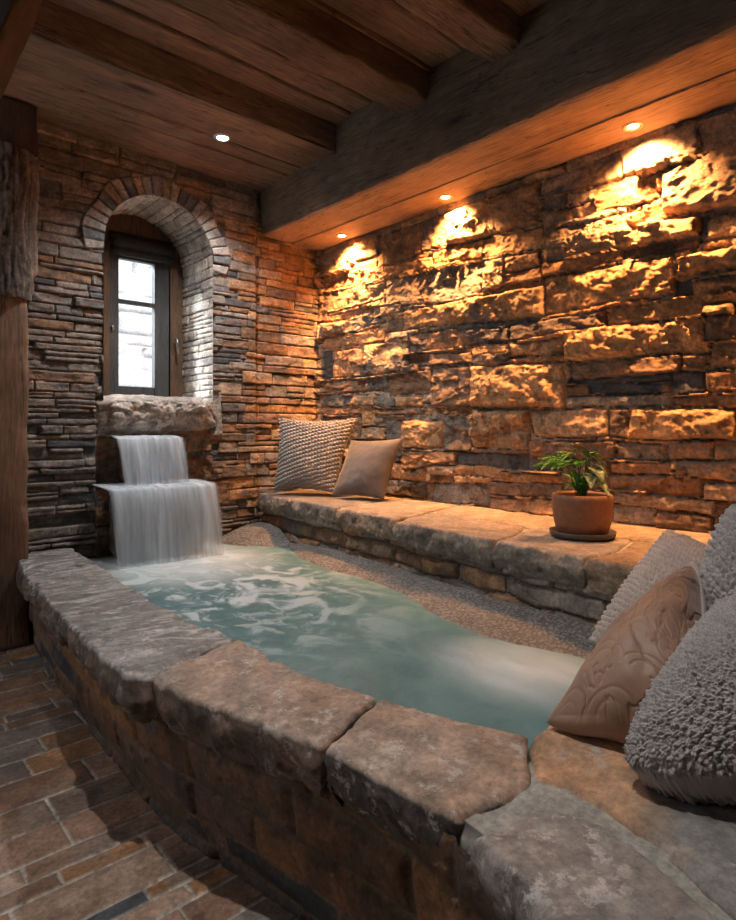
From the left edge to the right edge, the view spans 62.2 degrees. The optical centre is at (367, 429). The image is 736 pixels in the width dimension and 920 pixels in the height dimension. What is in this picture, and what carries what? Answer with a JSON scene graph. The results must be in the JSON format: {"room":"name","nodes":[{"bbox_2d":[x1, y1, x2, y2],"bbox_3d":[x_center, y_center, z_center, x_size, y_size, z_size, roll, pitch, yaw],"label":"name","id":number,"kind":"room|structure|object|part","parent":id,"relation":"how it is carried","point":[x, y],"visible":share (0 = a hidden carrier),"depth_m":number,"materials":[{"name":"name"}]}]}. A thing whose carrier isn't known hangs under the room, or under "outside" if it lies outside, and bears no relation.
{"room":"spa","nodes":[
{"label":"spa","id":0,"kind":"room"},
{"bbox_2d":[119,260,151,386],"bbox_3d":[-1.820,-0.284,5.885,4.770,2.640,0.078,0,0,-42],"label":"window pane","id":1,"kind":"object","parent":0,"point":[135,279],"depth_m":5.60,"materials":[{"name":"glass"}]},
{"bbox_2d":[0,634,297,919],"bbox_3d":[-0.247,1.037,1.133,4.350,0.006,5.015,0,0,-42],"label":"floor","id":2,"kind":"structure","parent":0,"point":[78,841],"depth_m":1.55,"materials":[{"name":"stone"}]},
{"bbox_2d":[0,95,39,651],"bbox_3d":[-1.767,-0.274,2.885,0.383,2.620,0.276,0,0,-42],"label":"timber post","id":3,"kind":"object","parent":2,"relation":"on","point":[19,162],"visible":1,"depth_m":2.88,"materials":[{"name":"brown wood"}]},
{"bbox_3d":[-1.810,0.191,2.895,0.333,1.690,0.204,0,0,-42],"label":"post","id":4,"kind":"part","parent":3,"relation":"part of","materials":[{"name":"brown wood"}]},
{"bbox_3d":[-1.783,-1.414,2.936,0.327,0.340,0.157,0,0,-42],"label":"post","id":5,"kind":"part","parent":3,"relation":"part of","materials":[{"name":"brown wood"}]},
{"bbox_2d":[16,522,735,919],"bbox_3d":[0.085,0.844,2.017,1.774,0.544,4.084,0,0,-42],"label":"plunge pool","id":6,"kind":"object","parent":2,"relation":"on","point":[328,801],"visible":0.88,"depth_m":1.20,"materials":[{"name":"stone"}]},
{"bbox_2d":[89,542,585,748],"bbox_3d":[-0.235,0.696,2.533,1.440,0.012,2.840,0,0,-42],"label":"pool water","id":7,"kind":"object","parent":6,"relation":"in","point":[361,635],"visible":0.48,"depth_m":2.08,"materials":[{"name":"teal liquid"}]},
{"bbox_2d":[96,435,217,563],"bbox_3d":[-1.161,0.364,3.359,0.600,0.672,0.418,0,0,-42],"label":"waterfall","id":8,"kind":"object","parent":7,"relation":"on","point":[153,498],"visible":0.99,"depth_m":3.30,"materials":[{"name":"white liquid"}]},
{"bbox_2d":[212,522,595,658],"bbox_3d":[-0.015,0.710,2.805,0.511,0.226,2.766,0,0,-39],"label":"shelf","id":9,"kind":"object","parent":6,"relation":"attached to","point":[489,617],"depth_m":2.34,"materials":[{"name":"stone"}]},
{"bbox_2d":[257,489,712,626],"bbox_3d":[0.677,0.601,2.628,0.857,0.371,4.000,0,0,-42],"label":"stone bench","id":10,"kind":"object","parent":6,"relation":"on","point":[511,557],"visible":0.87,"depth_m":2.53,"materials":[{"name":"stone"}]},
{"bbox_2d":[274,418,357,492],"bbox_3d":[-0.343,0.160,3.918,0.533,0.478,0.229,0,0,11],"label":"cushion","id":11,"kind":"object","parent":10,"relation":"on","point":[311,453],"visible":0.99,"depth_m":3.86,"materials":[{"name":"beige fabric"}]},
{"bbox_3d":[-0.262,0.468,3.834,0.638,0.105,0.945,0,0,-42],"label":"seat stone","id":12,"kind":"part","parent":10,"relation":"part of","materials":[{"name":"stone"}]},
{"bbox_2d":[331,438,402,499],"bbox_3d":[-0.005,0.227,3.666,0.419,0.360,0.181,0,0,36],"label":"cushion","id":13,"kind":"object","parent":10,"relation":"on","point":[366,470],"visible":1,"depth_m":3.60,"materials":[{"name":"fabric"}]},
{"bbox_3d":[0.182,0.468,3.296,0.696,0.106,0.606,0,0,-42],"label":"seat stone","id":14,"kind":"part","parent":10,"relation":"part of","materials":[{"name":"stone"}]},
{"bbox_3d":[0.394,0.468,2.709,0.436,0.105,0.712,0,0,-42],"label":"seat stone","id":15,"kind":"part","parent":10,"relation":"part of","materials":[{"name":"stone"}]},
{"bbox_3d":[0.672,0.469,2.943,0.432,0.105,0.899,0,0,-42],"label":"seat stone","id":16,"kind":"part","parent":10,"relation":"part of","materials":[{"name":"stone"}]},
{"bbox_3d":[0.727,0.469,2.323,0.484,0.105,0.509,0,0,-42],"label":"seat stone","id":17,"kind":"part","parent":10,"relation":"part of","materials":[{"name":"stone"}]},
{"bbox_2d":[533,443,616,540],"bbox_3d":[0.809,0.233,2.392,0.308,0.362,0.250,0,0,21],"label":"potted plant","id":18,"kind":"object","parent":10,"relation":"on","point":[581,514],"visible":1,"depth_m":2.31,"materials":[{"name":"green plant"}]},
{"bbox_3d":[0.788,0.196,2.374,0.059,0.146,0.004,0,0,-5],"label":"stem","id":19,"kind":"part","parent":18,"relation":"part of","materials":[{"name":"green plant"}]},
{"bbox_3d":[0.802,0.193,2.358,0.030,0.150,0.004,0,0,-32],"label":"stem","id":20,"kind":"part","parent":18,"relation":"part of","materials":[{"name":"green plant"}]},
{"bbox_3d":[0.836,0.326,2.381,0.228,0.155,0.228,0,0,-42],"label":"pot","id":21,"kind":"part","parent":18,"relation":"part of","materials":[{"name":"ceramic"}]},
{"bbox_3d":[1.470,0.468,1.744,0.852,0.106,1.474,0,0,-42],"label":"seat stone","id":22,"kind":"part","parent":10,"relation":"part of","materials":[{"name":"stone"}]},
{"bbox_3d":[1.145,0.468,2.443,0.389,0.106,0.616,0,0,-42],"label":"seat stone","id":23,"kind":"part","parent":10,"relation":"part of","materials":[{"name":"stone"}]},
{"bbox_2d":[546,562,708,743],"bbox_3d":[0.604,0.459,1.272,0.448,0.300,0.252,0,0,-42],"label":"cushion","id":24,"kind":"object","parent":6,"relation":"on","point":[602,700],"visible":0.56,"depth_m":1.17,"materials":[{"name":"beige fabric"}]},
{"bbox_3d":[0.717,0.381,1.311,0.031,0.142,0.241,0,0,22],"label":"braided trim","id":25,"kind":"part","parent":24,"relation":"part of","materials":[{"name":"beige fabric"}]},
{"bbox_3d":[0.713,0.381,1.313,0.232,0.146,0.120,0,0,-42],"label":"braided trim","id":26,"kind":"part","parent":24,"relation":"part of","materials":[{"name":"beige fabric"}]},
{"bbox_3d":[0.717,0.378,1.309,0.030,0.138,0.253,0,0,23],"label":"braided trim","id":27,"kind":"part","parent":24,"relation":"part of","materials":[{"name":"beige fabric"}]},
{"bbox_2d":[588,529,708,644],"bbox_3d":[0.806,0.434,1.574,0.319,0.306,0.365,0,0,-42],"label":"cushion","id":28,"kind":"object","parent":6,"relation":"on","point":[672,551],"visible":0.26,"depth_m":1.60,"materials":[{"name":"grey fabric"}]},
{"bbox_2d":[623,591,735,805],"bbox_3d":[0.630,0.450,1.018,0.376,0.315,0.254,0,0,-29],"label":"cushion","id":29,"kind":"object","parent":6,"relation":"on","point":[680,743],"visible":1,"depth_m":0.98,"materials":[{"name":"grey fabric"}]},
{"bbox_2d":[699,504,735,609],"bbox_3d":[0.865,0.351,1.306,0.264,0.381,0.273,0,0,-42],"label":"cushion","id":30,"kind":"object","parent":6,"relation":"on","point":[717,574],"visible":0.54,"depth_m":1.32,"materials":[{"name":"grey fabric"}]},
{"bbox_2d":[27,121,319,623],"bbox_3d":[-1.911,-0.313,2.955,4.315,2.699,0.191,0,0,-42],"label":"wall","id":31,"kind":"structure","parent":0,"point":[266,354],"depth_m":3.49,"materials":[{"name":"stone"}]},
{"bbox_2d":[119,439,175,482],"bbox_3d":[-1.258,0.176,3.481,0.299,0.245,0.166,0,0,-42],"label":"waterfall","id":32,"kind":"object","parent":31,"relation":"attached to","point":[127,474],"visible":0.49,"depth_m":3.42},
{"bbox_2d":[3,0,547,192],"bbox_3d":[-0.264,-1.706,1.116,4.400,0.236,5.188,0,0,-42],"label":"ceiling","id":33,"kind":"structure","parent":0,"point":[71,92],"depth_m":2.79,"materials":[{"name":"brown wood"}]},
{"bbox_2d":[0,0,41,98],"bbox_3d":[-1.285,-1.186,1.998,0.617,1.098,0.128,0,0,0],"label":"brace","id":34,"kind":"object","parent":33,"relation":"attached to","point":[17,17],"visible":1,"depth_m":2.00,"materials":[{"name":"brown wood"}]},
{"bbox_2d":[30,0,336,153],"bbox_3d":[-1.583,-1.672,2.233,3.835,0.193,0.045,0,0,-42],"label":"ceiling beam","id":35,"kind":"structure","parent":33,"relation":"attached to","point":[55,25],"depth_m":2.82,"materials":[{"name":"brown wood"}]},
{"bbox_2d":[214,133,230,141],"bbox_3d":[-0.792,-1.593,3.324,0.090,0.011,0.090,0,0,-42],"label":"recessed light","id":36,"kind":"object","parent":33,"relation":"in","point":[222,137],"visible":1,"depth_m":3.32,"materials":[{"name":"white metal"}]},
{"bbox_2d":[260,0,735,250],"bbox_3d":[1.155,-1.542,2.385,0.539,0.511,5.000,0,0,-42],"label":"ceiling beam","id":37,"kind":"structure","parent":33,"relation":"attached to","point":[578,72],"depth_m":2.67,"materials":[{"name":"brown wood"}]},
{"bbox_2d":[335,234,347,237],"bbox_3d":[-0.174,-1.288,4.042,0.090,0.011,0.090,0,0,-42],"label":"recessed light","id":38,"kind":"object","parent":37,"relation":"attached to","point":[339,235],"visible":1,"depth_m":4.03,"materials":[{"name":"metal"}]},
{"bbox_2d":[438,194,452,200],"bbox_3d":[0.428,-1.288,3.373,0.090,0.011,0.090,0,0,-42],"label":"recessed light","id":39,"kind":"object","parent":37,"relation":"attached to","point":[445,196],"visible":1,"depth_m":3.37,"materials":[{"name":"metal"}]},
{"bbox_2d":[622,121,643,131],"bbox_3d":[1.123,-1.288,2.586,0.090,0.011,0.090,0,0,-42],"label":"recessed light","id":40,"kind":"object","parent":37,"relation":"attached to","point":[632,125],"visible":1,"depth_m":2.58,"materials":[{"name":"metal"}]},
{"bbox_2d":[312,104,735,533],"bbox_3d":[1.264,-0.322,2.590,0.110,1.996,4.959,0,0,-42],"label":"wall","id":41,"kind":"structure","parent":0,"point":[588,300],"depth_m":2.98,"materials":[{"name":"stone"}]},
{"bbox_3d":[-1.428,0.451,3.828,0.800,1.170,0.360,0,0,-42],"label":"wall","id":42,"kind":"structure","parent":0,"visible":0},
{"bbox_2d":[104,213,183,396],"bbox_3d":[-1.504,-0.779,3.916,0.682,1.211,0.146,0,0,-42],"label":"window","id":43,"kind":"structure","parent":42,"relation":"in","point":[166,305],"depth_m":4.01,"materials":[{"name":"brown wood"}]},
{"bbox_3d":[-1.504,-1.127,3.948,0.232,0.075,0.045,0,0,-42],"label":"rail","id":44,"kind":"part","parent":43,"relation":"part of","materials":[{"name":"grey wood"}]},
{"bbox_3d":[-1.504,-0.253,3.948,0.232,0.053,0.045,0,0,-42],"label":"rail","id":45,"kind":"part","parent":43,"relation":"part of","materials":[{"name":"grey wood"}]},
{"bbox_2d":[108,230,175,264],"bbox_3d":[-1.445,-1.169,3.913,0.410,0.151,0.089,0,0,-42],"label":"lintel","id":46,"kind":"object","parent":43,"relation":"attached to","point":[121,243],"visible":1,"depth_m":3.88,"materials":[{"name":"black wood"}]},
{"bbox_3d":[-1.267,-0.557,4.052,0.024,0.108,0.032,0,0,-42],"label":"handle","id":47,"kind":"part","parent":43,"relation":"part of","materials":[{"name":"metal"}]},
{"bbox_2d":[94,394,215,431],"bbox_3d":[-1.383,-0.094,3.783,0.783,0.234,0.629,0,0,-42],"label":"window sill","id":48,"kind":"structure","parent":42,"relation":"on","point":[102,409],"depth_m":3.50,"materials":[{"name":"grey stone"}]},
{"bbox_2d":[101,195,212,402],"bbox_3d":[-1.369,-0.775,3.767,0.684,1.222,0.456,0,0,-42],"label":"window reveal","id":49,"kind":"structure","parent":42,"relation":"attached to","point":[193,246],"depth_m":3.92,"materials":[{"name":"grey stone"}]}
]}

